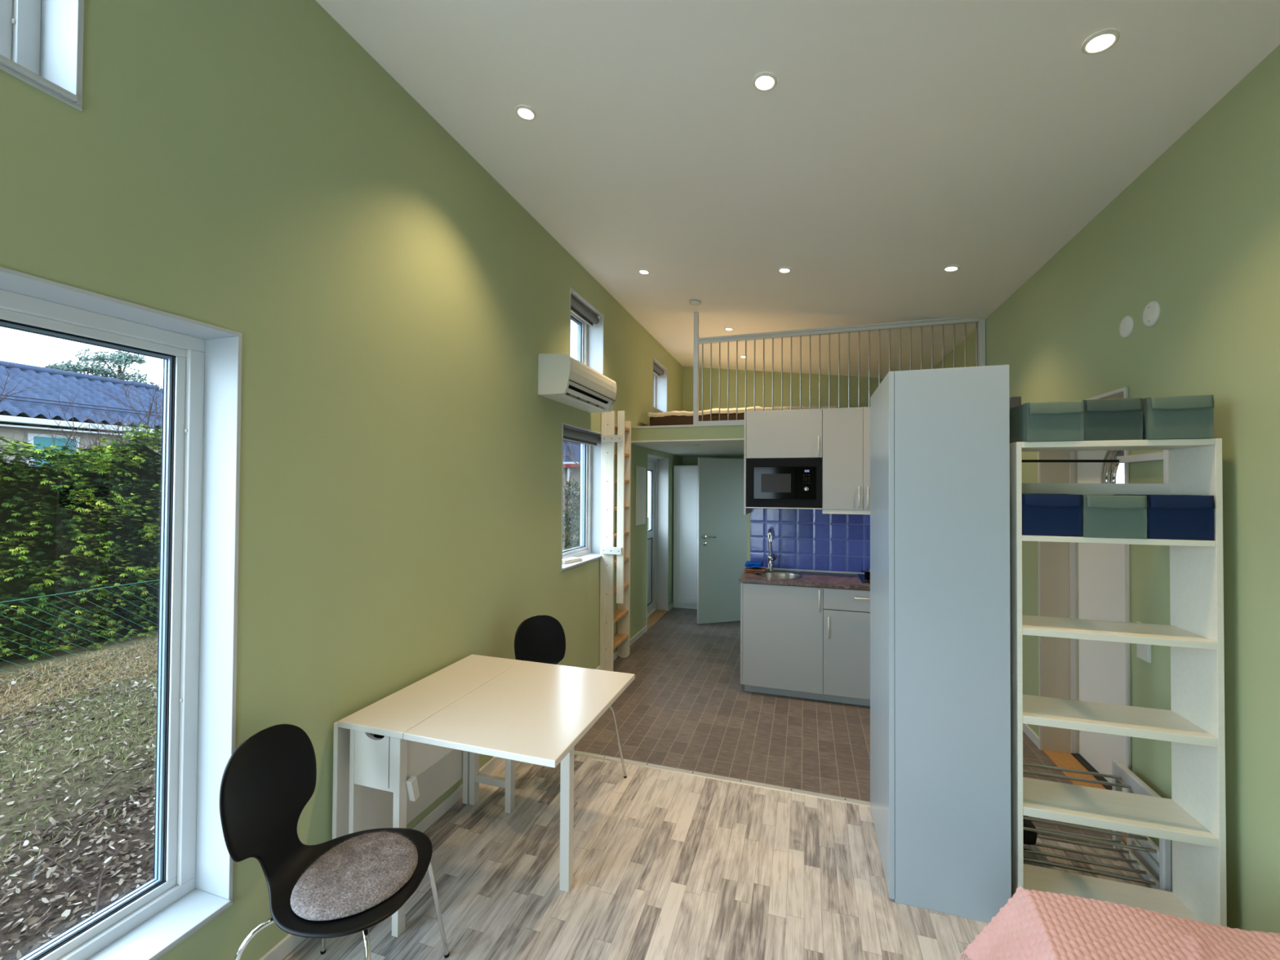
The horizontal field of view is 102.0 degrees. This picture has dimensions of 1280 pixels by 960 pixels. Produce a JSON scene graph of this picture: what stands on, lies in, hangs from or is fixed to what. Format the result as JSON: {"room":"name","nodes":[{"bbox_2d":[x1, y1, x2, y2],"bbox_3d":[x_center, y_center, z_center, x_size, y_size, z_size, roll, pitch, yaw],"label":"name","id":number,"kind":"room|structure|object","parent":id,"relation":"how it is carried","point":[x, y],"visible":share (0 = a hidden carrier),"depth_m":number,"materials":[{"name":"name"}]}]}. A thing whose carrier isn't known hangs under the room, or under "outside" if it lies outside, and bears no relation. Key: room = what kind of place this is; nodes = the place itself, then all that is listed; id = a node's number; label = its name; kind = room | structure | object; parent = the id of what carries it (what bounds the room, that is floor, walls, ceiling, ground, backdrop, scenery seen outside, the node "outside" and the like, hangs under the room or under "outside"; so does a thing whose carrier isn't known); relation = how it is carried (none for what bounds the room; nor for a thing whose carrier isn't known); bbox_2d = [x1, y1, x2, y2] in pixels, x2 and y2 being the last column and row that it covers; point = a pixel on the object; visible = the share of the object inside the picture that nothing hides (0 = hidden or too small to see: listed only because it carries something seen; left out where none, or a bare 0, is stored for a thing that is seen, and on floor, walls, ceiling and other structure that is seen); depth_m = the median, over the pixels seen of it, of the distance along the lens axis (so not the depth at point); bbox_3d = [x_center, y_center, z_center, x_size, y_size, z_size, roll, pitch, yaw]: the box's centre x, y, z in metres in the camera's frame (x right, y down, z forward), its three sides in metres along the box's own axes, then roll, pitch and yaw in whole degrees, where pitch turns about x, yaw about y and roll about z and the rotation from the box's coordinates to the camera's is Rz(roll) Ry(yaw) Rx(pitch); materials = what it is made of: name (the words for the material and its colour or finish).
{"room":"studio apartment","nodes":[
{"label":"studio apartment","id":0,"kind":"room"},
{"bbox_2d":[0,0,682,959],"bbox_3d":[-0.828,0.142,3.457,0.240,3.761,9.390,0,-1,18],"label":"wall","id":1,"kind":"structure","parent":0,"point":[250,168],"depth_m":1.98,"materials":[{"name":"green paint"}]},
{"bbox_2d":[0,0,84,111],"bbox_3d":[-1.621,-1.226,0.925,0.251,0.605,0.843,0,-1,18],"label":"window","id":2,"kind":"structure","parent":1,"relation":"in","point":[42,41],"depth_m":1.29,"materials":[{"name":"grey paint"}]},
{"bbox_2d":[0,266,242,959],"bbox_3d":[-1.692,0.418,0.708,0.251,1.805,2.035,0,-1,18],"label":"window","id":3,"kind":"structure","parent":1,"relation":"in","point":[191,885],"depth_m":1.63,"materials":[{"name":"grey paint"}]},
{"bbox_2d":[258,602,673,959],"bbox_3d":[-0.716,1.641,3.398,0.013,0.062,8.790,0,-1,18],"label":"baseboard","id":4,"kind":"structure","parent":1,"relation":"attached to","point":[282,948],"depth_m":2.50,"materials":[{"name":"white wood"}]},
{"bbox_2d":[537,353,616,413],"bbox_3d":[-0.440,-0.706,3.879,0.240,0.279,0.886,0,-1,18],"label":"air conditioner","id":5,"kind":"object","parent":1,"relation":"attached to","point":[563,379],"visible":1,"depth_m":3.58,"materials":[{"name":"white plastic"}]},
{"bbox_2d":[568,384,608,403],"bbox_3d":[-0.458,-0.609,3.853,0.184,0.057,0.763,0,-1,18],"label":"air vent","id":6,"kind":"object","parent":5,"relation":"attached to","point":[577,393],"depth_m":3.76,"materials":[{"name":"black plastic"}]},
{"bbox_2d":[560,422,601,572],"bbox_3d":[-0.546,0.132,4.308,0.251,1.108,0.919,0,-1,18],"label":"window","id":7,"kind":"structure","parent":1,"relation":"in","point":[588,550],"depth_m":4.70,"materials":[{"name":"white paint"}]},
{"bbox_2d":[562,556,582,564],"bbox_3d":[-0.568,0.644,4.159,0.100,0.026,0.220,0,-1,32],"label":"box","id":8,"kind":"object","parent":7,"relation":"on","point":[573,559],"visible":0.77,"depth_m":4.14,"materials":[{"name":"white plastic"}]},
{"bbox_2d":[563,427,600,446],"bbox_3d":[-0.492,-0.361,4.298,0.068,0.098,0.875,0,-1,18],"label":"roller blind","id":9,"kind":"object","parent":7,"relation":"attached to","point":[571,435],"visible":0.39,"depth_m":4.29,"materials":[{"name":"white plastic"}]},
{"bbox_2d":[568,286,604,374],"bbox_3d":[-0.538,-1.172,4.326,0.251,0.605,0.693,0,-1,18],"label":"window","id":10,"kind":"structure","parent":1,"relation":"in","point":[589,340],"depth_m":4.62,"materials":[{"name":"grey paint"}]},
{"bbox_2d":[570,295,599,327],"bbox_3d":[-0.486,-1.413,4.313,0.068,0.098,0.649,0,-1,18],"label":"roller blind","id":11,"kind":"object","parent":10,"relation":"attached to","point":[576,307],"visible":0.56,"depth_m":4.35,"materials":[{"name":"grey fabric"}]},
{"bbox_2d":[635,466,645,525],"bbox_3d":[0.014,0.172,5.687,0.012,0.633,0.350,0,-1,18],"label":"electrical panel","id":12,"kind":"object","parent":1,"relation":"attached to","point":[640,471],"visible":1,"depth_m":5.64,"materials":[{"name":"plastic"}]},
{"bbox_2d":[646,453,668,630],"bbox_3d":[0.116,0.723,6.399,0.245,2.033,0.952,0,-1,18],"label":"door","id":13,"kind":"structure","parent":1,"relation":"in","point":[657,537],"depth_m":6.81,"materials":[{"name":"white"}]},
{"bbox_2d":[652,357,666,412],"bbox_3d":[0.144,-1.141,6.469,0.251,0.613,0.661,0,-1,18],"label":"window","id":14,"kind":"structure","parent":1,"relation":"in","point":[659,384],"depth_m":6.75,"materials":[{"name":"grey paint"}]},
{"bbox_2d":[653,363,664,377],"bbox_3d":[0.197,-1.387,6.456,0.068,0.098,0.617,0,-1,18],"label":"roller blind","id":15,"kind":"object","parent":14,"relation":"attached to","point":[657,371],"visible":0.48,"depth_m":6.53,"materials":[{"name":"white plastic"}]},
{"bbox_2d":[631,438,743,457],"bbox_3d":[0.810,-0.364,6.225,1.200,0.012,2.538,0,-1,18],"label":"ceiling","id":16,"kind":"structure","parent":0,"point":[728,446],"depth_m":5.74,"materials":[{"name":"white paint"}]},
{"bbox_2d":[631,425,744,440],"bbox_3d":[1.731,-0.433,5.932,3.133,0.129,2.540,0,-1,18],"label":"floor","id":17,"kind":"structure","parent":0,"point":[722,432],"depth_m":5.00,"materials":[{"name":"green paint"}]},
{"bbox_2d":[631,422,744,428],"bbox_3d":[1.350,-0.522,4.734,3.133,0.018,0.036,0,-1,18],"label":"trim","id":18,"kind":"structure","parent":17,"relation":"on","point":[735,424],"depth_m":5.00,"materials":[{"name":"white"}]},
{"bbox_2d":[693,311,985,424],"bbox_3d":[1.684,-1.074,4.650,2.440,1.088,0.064,0,-1,18],"label":"loft railing","id":19,"kind":"object","parent":18,"relation":"on","point":[980,334],"visible":0.63,"depth_m":4.67,"materials":[{"name":"white metal"}]},
{"bbox_2d":[282,607,1151,959],"bbox_3d":[0.770,1.724,2.923,3.133,0.100,8.790,0,-1,18],"label":"floor","id":20,"kind":"structure","parent":0,"point":[668,865],"depth_m":2.34,"materials":[{"name":"laminate"}]},
{"bbox_2d":[219,724,448,959],"bbox_3d":[-0.924,1.212,1.572,0.525,0.867,0.493,0,-1,2],"label":"shell chair","id":21,"kind":"object","parent":20,"relation":"on","point":[268,781],"visible":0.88,"depth_m":1.55,"materials":[{"name":"black paint"}]},
{"bbox_2d":[290,830,418,920],"bbox_3d":[-0.852,1.177,1.572,0.335,0.031,0.359,0,-1,-7],"label":"seat cushion","id":22,"kind":"object","parent":21,"relation":"on","point":[359,873],"visible":1,"depth_m":1.53,"materials":[{"name":"grey fabric"}]},
{"bbox_2d":[332,654,635,937],"bbox_3d":[-0.595,1.285,2.206,0.931,0.742,0.826,0,-1,18],"label":"table","id":23,"kind":"object","parent":20,"relation":"on","point":[396,755],"visible":0.95,"depth_m":2.05,"materials":[{"name":"white wood"}]},
{"bbox_2d":[514,615,626,777],"bbox_3d":[-0.424,1.233,2.886,0.525,0.867,0.493,0,-1,39],"label":"shell chair","id":24,"kind":"object","parent":20,"relation":"on","point":[538,638],"visible":0.35,"depth_m":3.03,"materials":[{"name":"black wood"}]},
{"bbox_2d":[599,410,631,671],"bbox_3d":[-0.177,0.545,4.727,0.223,2.297,0.515,0,-1,18],"label":"ladder","id":25,"kind":"object","parent":20,"relation":"on","point":[608,642],"visible":0.96,"depth_m":4.54,"materials":[{"name":"white wood"}]},
{"bbox_2d":[672,465,697,608],"bbox_3d":[0.909,0.772,7.174,0.784,1.926,0.595,0,-1,18],"label":"wardrobe","id":26,"kind":"object","parent":20,"relation":"on","point":[685,477],"visible":0.4,"depth_m":6.99,"materials":[{"name":"white"}]},
{"bbox_2d":[573,750,870,807],"bbox_3d":[0.488,1.669,2.894,2.587,0.007,0.042,0,-1,18],"label":"trim","id":27,"kind":"structure","parent":20,"relation":"on","point":[846,800],"depth_m":2.88,"materials":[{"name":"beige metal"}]},
{"bbox_2d":[740,582,822,700],"bbox_3d":[1.173,1.257,4.275,0.618,0.878,0.603,0,-1,18],"label":"base cabinet","id":28,"kind":"object","parent":20,"relation":"on","point":[781,626],"visible":0.91,"depth_m":4.02,"materials":[{"name":"grey laminate"}]},
{"bbox_2d":[738,567,870,590],"bbox_3d":[1.462,0.796,4.202,1.240,0.042,0.578,0,-1,18],"label":"countertop","id":29,"kind":"structure","parent":28,"relation":"on","point":[812,578],"depth_m":4.08,"materials":[{"name":"brown stone"}]},
{"bbox_2d":[744,567,766,573],"bbox_3d":[0.988,0.772,4.444,0.183,0.030,0.166,0,-1,18],"label":"folded cloth","id":30,"kind":"object","parent":29,"relation":"on","point":[750,570],"visible":1,"depth_m":4.39,"materials":[{"name":"fabric"}]},
{"bbox_2d":[744,560,763,568],"bbox_3d":[0.983,0.727,4.472,0.153,0.038,0.154,0,-1,18],"label":"folded cloth","id":31,"kind":"object","parent":30,"relation":"on","point":[748,564],"visible":1,"depth_m":4.42,"materials":[{"name":"blue fabric"}]},
{"bbox_2d":[766,528,776,570],"bbox_3d":[1.151,0.605,4.510,0.076,0.367,0.136,0,-1,1],"label":"faucet","id":32,"kind":"object","parent":29,"relation":"on","point":[770,567],"visible":1,"depth_m":4.53,"materials":[{"name":"silver metal"}]},
{"bbox_2d":[754,570,804,586],"bbox_3d":[1.153,0.853,4.303,0.400,0.138,0.400,0,-1,18],"label":"sink","id":33,"kind":"object","parent":29,"relation":"in","point":[769,574],"visible":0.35,"depth_m":4.46,"materials":[{"name":"silver metal"}]},
{"bbox_2d":[856,573,870,584],"bbox_3d":[1.889,0.784,4.075,0.305,0.008,0.472,0,-1,18],"label":"cooktop","id":34,"kind":"object","parent":29,"relation":"in","point":[861,576],"visible":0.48,"depth_m":4.05,"materials":[{"name":"black glass"}]},
{"bbox_2d":[861,568,870,579],"bbox_3d":[1.869,0.749,4.116,0.207,0.066,0.188,0,-1,18],"label":"saucepan","id":35,"kind":"object","parent":34,"relation":"on","point":[867,571],"visible":0.34,"depth_m":4.10,"materials":[{"name":"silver metal"}]},
{"bbox_2d":[822,587,870,706],"bbox_3d":[1.753,1.258,4.090,0.600,0.877,0.604,0,-1,18],"label":"base cabinet","id":36,"kind":"object","parent":20,"relation":"on","point":[846,611],"visible":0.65,"depth_m":3.88,"materials":[{"name":"grey laminate"}]},
{"bbox_2d":[870,364,1011,923],"bbox_3d":[1.284,0.619,2.302,0.413,2.099,0.632,0,-1,18],"label":"tall cabinet","id":37,"kind":"object","parent":20,"relation":"on","point":[940,609],"visible":0.94,"depth_m":2.01,"materials":[{"name":"white wood"}]},
{"bbox_2d":[1022,759,1172,892],"bbox_3d":[1.865,1.472,2.274,0.553,0.400,0.360,0,-1,18],"label":"shoe rack","id":38,"kind":"object","parent":20,"relation":"on","point":[1121,774],"visible":0.34,"depth_m":2.20,"materials":[{"name":"white metal"}]},
{"bbox_2d":[1022,815,1037,844],"bbox_3d":[1.694,1.541,2.338,0.119,0.101,0.235,0,-1,18],"label":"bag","id":39,"kind":"object","parent":38,"relation":"on","point":[1029,837],"visible":0.2,"depth_m":2.23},
{"bbox_2d":[1009,438,1226,926],"bbox_3d":[1.736,0.763,1.965,0.599,1.808,0.240,0,-1,18],"label":"shelf unit","id":40,"kind":"object","parent":20,"relation":"on","point":[1194,818],"visible":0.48,"depth_m":1.91,"materials":[{"name":"white wood"}]},
{"bbox_2d":[1009,400,1084,443],"bbox_3d":[1.558,-0.215,2.010,0.180,0.145,0.223,0,-1,15],"label":"storage box","id":41,"kind":"object","parent":40,"relation":"on","point":[1047,421],"visible":0.94,"depth_m":1.92,"materials":[{"name":"green fabric"}]},
{"bbox_2d":[1022,493,1081,536],"bbox_3d":[1.556,0.131,2.015,0.185,0.155,0.223,0,-1,18],"label":"storage box","id":42,"kind":"object","parent":40,"relation":"on","point":[1042,514],"visible":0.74,"depth_m":1.92,"materials":[{"name":"blue fabric"}]},
{"bbox_2d":[1082,397,1142,440],"bbox_3d":[1.734,-0.217,1.963,0.174,0.149,0.223,0,-1,18],"label":"storage box","id":43,"kind":"object","parent":40,"relation":"on","point":[1115,419],"visible":0.75,"depth_m":1.86,"materials":[{"name":"green fabric"}]},
{"bbox_2d":[1081,494,1146,538],"bbox_3d":[1.732,0.132,1.952,0.184,0.153,0.223,0,-1,18],"label":"storage box","id":44,"kind":"object","parent":40,"relation":"on","point":[1108,516],"visible":0.79,"depth_m":1.85,"materials":[{"name":"green fabric"}]},
{"bbox_2d":[1128,494,1214,540],"bbox_3d":[1.912,0.132,1.900,0.184,0.155,0.223,0,-1,18],"label":"storage box","id":45,"kind":"object","parent":40,"relation":"on","point":[1170,517],"visible":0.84,"depth_m":1.80,"materials":[{"name":"blue cardboard"}]},
{"bbox_2d":[1142,395,1214,439],"bbox_3d":[1.910,-0.216,1.898,0.181,0.149,0.223,0,-1,18],"label":"storage box","id":46,"kind":"object","parent":40,"relation":"on","point":[1172,417],"visible":0.72,"depth_m":1.80,"materials":[{"name":"green fabric"}]},
{"bbox_2d":[682,366,884,465],"bbox_3d":[2.208,0.199,7.234,3.733,3.790,0.250,0,-1,18],"label":"wall","id":47,"kind":"structure","parent":0,"point":[687,371],"depth_m":7.27,"materials":[{"name":"green paint"}]},
{"bbox_2d":[315,0,1279,377],"bbox_3d":[0.838,-1.639,2.955,3.833,0.667,9.390,0,-1,18],"label":"ceiling","id":48,"kind":"structure","parent":0,"point":[895,144],"depth_m":2.28,"materials":[{"name":"white paint"}]},
{"bbox_2d":[515,105,536,120],"bbox_3d":[-0.525,-1.688,2.386,0.094,0.019,0.094,0,-1,13],"label":"recessed light","id":49,"kind":"object","parent":48,"relation":"in","point":[526,113],"visible":1,"depth_m":2.38,"materials":[{"name":"white plastic"}]},
{"bbox_2d":[638,269,649,274],"bbox_3d":[0.032,-1.660,4.136,0.094,0.019,0.094,0,-1,13],"label":"recessed light","id":50,"kind":"object","parent":48,"relation":"in","point":[640,271],"visible":1,"depth_m":4.13,"materials":[{"name":"white plastic"}]},
{"bbox_2d":[688,298,701,306],"bbox_3d":[0.498,-1.606,4.695,0.107,0.041,0.107,0,-1,18],"label":"smoke detector","id":51,"kind":"object","parent":48,"relation":"attached to","point":[695,302],"visible":1,"depth_m":4.66,"materials":[{"name":"white plastic"}]},
{"bbox_2d":[724,327,733,330],"bbox_3d":[0.932,-1.579,5.427,0.094,0.019,0.094,0,-1,13],"label":"recessed light","id":52,"kind":"object","parent":48,"relation":"in","point":[726,328],"visible":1,"depth_m":5.42,"materials":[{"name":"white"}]},
{"bbox_2d":[752,71,777,91],"bbox_3d":[0.489,-1.556,2.027,0.094,0.019,0.094,0,-1,13],"label":"recessed light","id":53,"kind":"object","parent":48,"relation":"in","point":[765,81],"visible":1,"depth_m":2.02,"materials":[{"name":"white plastic"}]},
{"bbox_2d":[777,266,791,273],"bbox_3d":[1.053,-1.526,3.774,0.094,0.019,0.094,0,-1,13],"label":"recessed light","id":54,"kind":"object","parent":48,"relation":"in","point":[784,269],"visible":1,"depth_m":3.77,"materials":[{"name":"white plastic"}]},
{"bbox_2d":[942,265,959,271],"bbox_3d":[2.056,-1.396,3.424,0.094,0.019,0.094,0,-1,13],"label":"recessed light","id":55,"kind":"object","parent":48,"relation":"in","point":[950,268],"visible":1,"depth_m":3.42,"materials":[{"name":"white plastic"}]},
{"bbox_2d":[1081,29,1119,54],"bbox_3d":[1.499,-1.424,1.688,0.094,0.019,0.094,0,-1,13],"label":"recessed light","id":56,"kind":"object","parent":48,"relation":"in","point":[1102,41],"visible":1,"depth_m":1.68,"materials":[{"name":"white plastic"}]},
{"bbox_2d":[746,507,870,572],"bbox_3d":[1.906,0.593,4.479,1.915,2.220,0.212,0,-1,18],"label":"tile backsplash","id":57,"kind":"structure","parent":0,"point":[803,539],"depth_m":4.51,"materials":[{"name":"blue tile"}]},
{"bbox_2d":[743,408,822,515],"bbox_3d":[1.212,-0.139,4.391,0.618,0.862,0.391,0,-1,18],"label":"upper cabinet","id":58,"kind":"object","parent":57,"relation":"attached to","point":[782,433],"visible":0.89,"depth_m":4.24,"materials":[{"name":"white laminate"}]},
{"bbox_2d":[746,457,822,507],"bbox_3d":[1.216,0.025,4.378,0.597,0.403,0.360,0,-1,18],"label":"microwave","id":59,"kind":"object","parent":58,"relation":"in","point":[775,482],"visible":1,"depth_m":4.22,"materials":[{"name":"black plastic"}]},
{"bbox_2d":[822,406,870,514],"bbox_3d":[1.793,-0.148,4.207,0.599,0.841,0.391,0,-1,18],"label":"upper cabinet","id":60,"kind":"object","parent":57,"relation":"attached to","point":[846,432],"visible":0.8,"depth_m":4.09,"materials":[{"name":"white laminate"}]},
{"bbox_2d":[933,44,1279,933],"bbox_3d":[2.442,0.338,2.413,0.360,3.379,9.390,0,-1,18],"label":"wall","id":61,"kind":"structure","parent":0,"point":[1196,234],"depth_m":1.91,"materials":[{"name":"green paint"}]},
{"bbox_2d":[1037,386,1131,844],"bbox_3d":[2.483,0.641,2.784,0.237,2.124,0.948,0,-1,18],"label":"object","id":62,"kind":"structure","parent":61,"relation":"in","point":[1077,580],"depth_m":3.09,"materials":[{"name":"beige paint"}]},
{"bbox_2d":[1009,396,1168,483],"bbox_3d":[1.975,0.633,2.321,0.472,2.081,0.380,0,-1,18],"label":"coat rack","id":63,"kind":"object","parent":61,"relation":"attached to","point":[1014,401],"visible":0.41,"depth_m":2.32,"materials":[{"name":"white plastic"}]},
{"bbox_2d":[1022,723,1172,885],"bbox_3d":[1.871,1.627,1.241,0.013,0.062,6.250,0,-1,18],"label":"baseboard","id":64,"kind":"structure","parent":61,"relation":"attached to","point":[1144,857],"depth_m":2.27,"materials":[{"name":"white wood"}]},
{"bbox_2d":[1119,315,1133,337],"bbox_3d":[2.244,-0.706,2.394,0.010,0.100,0.100,0,-1,18],"label":"air vent","id":65,"kind":"object","parent":61,"relation":"in","point":[1126,325],"visible":1,"depth_m":2.38,"materials":[{"name":"white plastic"}]},
{"bbox_2d":[1136,621,1151,662],"bbox_3d":[2.199,0.707,2.264,0.013,0.158,0.086,0,-1,18],"label":"light switch","id":66,"kind":"object","parent":61,"relation":"attached to","point":[1144,651],"visible":0.46,"depth_m":2.25,"materials":[{"name":"white plastic"}]},
{"bbox_2d":[1142,301,1159,327],"bbox_3d":[2.189,-0.711,2.224,0.012,0.108,0.108,0,-1,18],"label":"air vent","id":67,"kind":"object","parent":61,"relation":"in","point":[1151,313],"visible":1,"depth_m":2.21,"materials":[{"name":"white plastic"}]},
{"bbox_3d":[1.736,-0.502,5.947,3.133,0.010,2.510,0,-1,18],"label":"floor","id":68,"kind":"structure","parent":0,"visible":0},
{"bbox_2d":[649,413,744,426],"bbox_3d":[1.298,-0.590,6.282,1.865,0.166,2.060,0,-1,18],"label":"mattress","id":69,"kind":"object","parent":68,"relation":"on","point":[671,420],"visible":0.12,"depth_m":5.46,"materials":[{"name":"brown fabric"}]},
{"bbox_2d":[646,405,836,417],"bbox_3d":[1.303,-0.698,6.270,1.923,0.087,2.112,0,-1,18],"label":"bedding","id":70,"kind":"object","parent":69,"relation":"on","point":[715,411],"visible":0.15,"depth_m":5.31,"materials":[{"name":"white fabric"}]},
{"bbox_3d":[1.449,0.677,6.035,0.100,2.091,2.480,0,-1,18],"label":"wall","id":71,"kind":"structure","parent":0,"visible":0},
{"bbox_2d":[697,457,746,623],"bbox_3d":[1.096,0.725,6.268,0.824,1.973,0.105,1,-1,-17],"label":"door","id":72,"kind":"structure","parent":71,"relation":"in","point":[722,522],"depth_m":6.24,"materials":[{"name":"green"}]},
{"label":"outside","id":73,"kind":"structure","parent":0,"visible":0},
{"bbox_2d":[0,517,648,959],"bbox_3d":[-6.406,2.002,13.553,16.500,0.392,34.000,0,-1,18],"label":"ground","id":74,"kind":"structure","parent":73,"point":[24,946],"depth_m":3.13,"materials":[{"name":"plant"}]},
{"bbox_2d":[0,642,157,959],"bbox_3d":[-3.194,1.871,4.032,4.445,0.391,4.643,0,-1,18],"label":"fallen leaves","id":75,"kind":"object","parent":74,"relation":"on","point":[44,937],"visible":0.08,"depth_m":2.77,"materials":[{"name":"brown plant"}]},
{"bbox_2d":[41,758,155,912],"bbox_3d":[-2.688,1.888,2.619,0.482,0.174,2.277,1,-1,-42],"label":"twig","id":76,"kind":"object","parent":75,"relation":"on","point":[117,774],"visible":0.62,"depth_m":2.50,"materials":[{"name":"brown plant"}]},
{"bbox_2d":[0,641,158,906],"bbox_3d":[-3.779,1.826,4.536,3.181,0.287,4.486,0,-1,18],"label":"grass","id":77,"kind":"structure","parent":74,"relation":"on","point":[114,664],"depth_m":3.81,"materials":[{"name":"plant"}]},
{"bbox_2d":[0,639,158,716],"bbox_3d":[-4.750,1.736,5.371,1.289,0.141,4.961,0,-1,18],"label":"straw","id":78,"kind":"object","parent":74,"relation":"on","point":[99,663],"visible":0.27,"depth_m":4.58,"materials":[{"name":"beige plant"}]},
{"bbox_2d":[0,579,159,684],"bbox_3d":[-4.994,1.397,5.210,0.030,0.811,8.941,0,-1,18],"label":"wire fence","id":79,"kind":"object","parent":74,"relation":"on","point":[156,580],"visible":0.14,"depth_m":4.71,"materials":[{"name":"metal"}]},
{"bbox_2d":[0,360,161,466],"bbox_3d":[-8.586,0.176,7.564,3.687,3.835,2.844,1,-1,-29],"label":"bare shrub","id":80,"kind":"object","parent":74,"relation":"on","point":[64,414],"visible":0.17,"depth_m":7.32,"materials":[{"name":"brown plant"}]},
{"bbox_2d":[0,423,162,664],"bbox_3d":[-6.105,0.562,5.346,1.739,2.450,8.509,0,-1,18],"label":"hedge","id":81,"kind":"object","parent":74,"relation":"on","point":[90,519],"visible":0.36,"depth_m":5.29,"materials":[{"name":"green plant"}]},
{"bbox_2d":[18,363,162,463],"bbox_3d":[-8.130,0.135,8.714,4.845,3.955,3.498,0,-1,21],"label":"bare shrub","id":82,"kind":"object","parent":74,"relation":"on","point":[155,384],"visible":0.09,"depth_m":7.66,"materials":[{"name":"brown plant"}]},
{"bbox_2d":[562,497,580,547],"bbox_3d":[-1.790,1.479,15.233,2.641,1.942,2.442,0,-1,18],"label":"bush","id":83,"kind":"object","parent":74,"relation":"on","point":[574,513],"visible":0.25,"depth_m":14.86,"materials":[{"name":"green plant"}]},
{"bbox_2d":[562,462,580,528],"bbox_3d":[-2.521,0.857,21.644,5.300,3.120,4.060,0,-1,18],"label":"garden shed","id":84,"kind":"object","parent":74,"relation":"on","point":[568,466],"visible":0.02,"depth_m":20.20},
{"bbox_2d":[562,478,580,536],"bbox_3d":[-2.305,0.954,17.823,0.934,2.039,1.042,0,-1,18],"label":"bush","id":85,"kind":"object","parent":74,"relation":"on","point":[577,496],"visible":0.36,"depth_m":17.70,"materials":[{"name":"green plant"}]},
{"bbox_2d":[562,478,580,547],"bbox_3d":[-2.101,0.961,14.592,2.618,2.333,2.747,0,-1,10],"label":"bare shrub","id":86,"kind":"object","parent":74,"relation":"on","point":[564,495],"visible":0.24,"depth_m":14.31,"materials":[{"name":"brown plant"}]},
{"bbox_2d":[562,440,580,533],"bbox_3d":[-2.654,-1.016,17.624,3.768,6.391,7.037,1,-1,-40],"label":"bare shrub","id":87,"kind":"object","parent":74,"relation":"on","point":[565,442],"visible":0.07,"depth_m":17.74,"materials":[{"name":"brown plant"}]},
{"bbox_2d":[563,440,581,462],"bbox_3d":[-4.423,-1.234,29.504,5.500,7.500,5.100,0,-1,18],"label":"house","id":88,"kind":"structure","parent":74,"relation":"on","point":[578,455],"depth_m":26.86,"materials":[{"name":"blue tile"}]},
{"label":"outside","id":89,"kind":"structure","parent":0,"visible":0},
{"label":"ground","id":90,"kind":"structure","parent":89,"visible":0},
{"bbox_2d":[0,360,162,466],"bbox_3d":[-19.055,-0.591,12.557,8.700,5.760,12.350,0,-1,18],"label":"house","id":91,"kind":"structure","parent":90,"relation":"on","point":[19,411],"depth_m":14.32,"materials":[{"name":"blue tile"}]},
{"bbox_2d":[44,347,162,390],"bbox_3d":[-27.050,-2.159,26.370,2.295,9.201,4.932,0,-1,25],"label":"pine tree","id":92,"kind":"object","parent":90,"relation":"on","point":[120,358],"visible":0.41,"depth_m":26.04,"materials":[{"name":"green plant"}]},
{"bbox_3d":[1.078,1.423,-0.009,0.700,0.425,2.980,0,-1,18],"label":"daybed","id":93,"kind":"object","parent":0,"visible":0},
{"bbox_2d":[955,885,1279,959],"bbox_3d":[1.200,1.326,0.863,1.037,0.338,1.315,0,-1,18],"label":"throw blanket","id":94,"kind":"object","parent":93,"relation":"on","point":[1033,924],"visible":1,"depth_m":1.39,"materials":[{"name":"pink fabric"}]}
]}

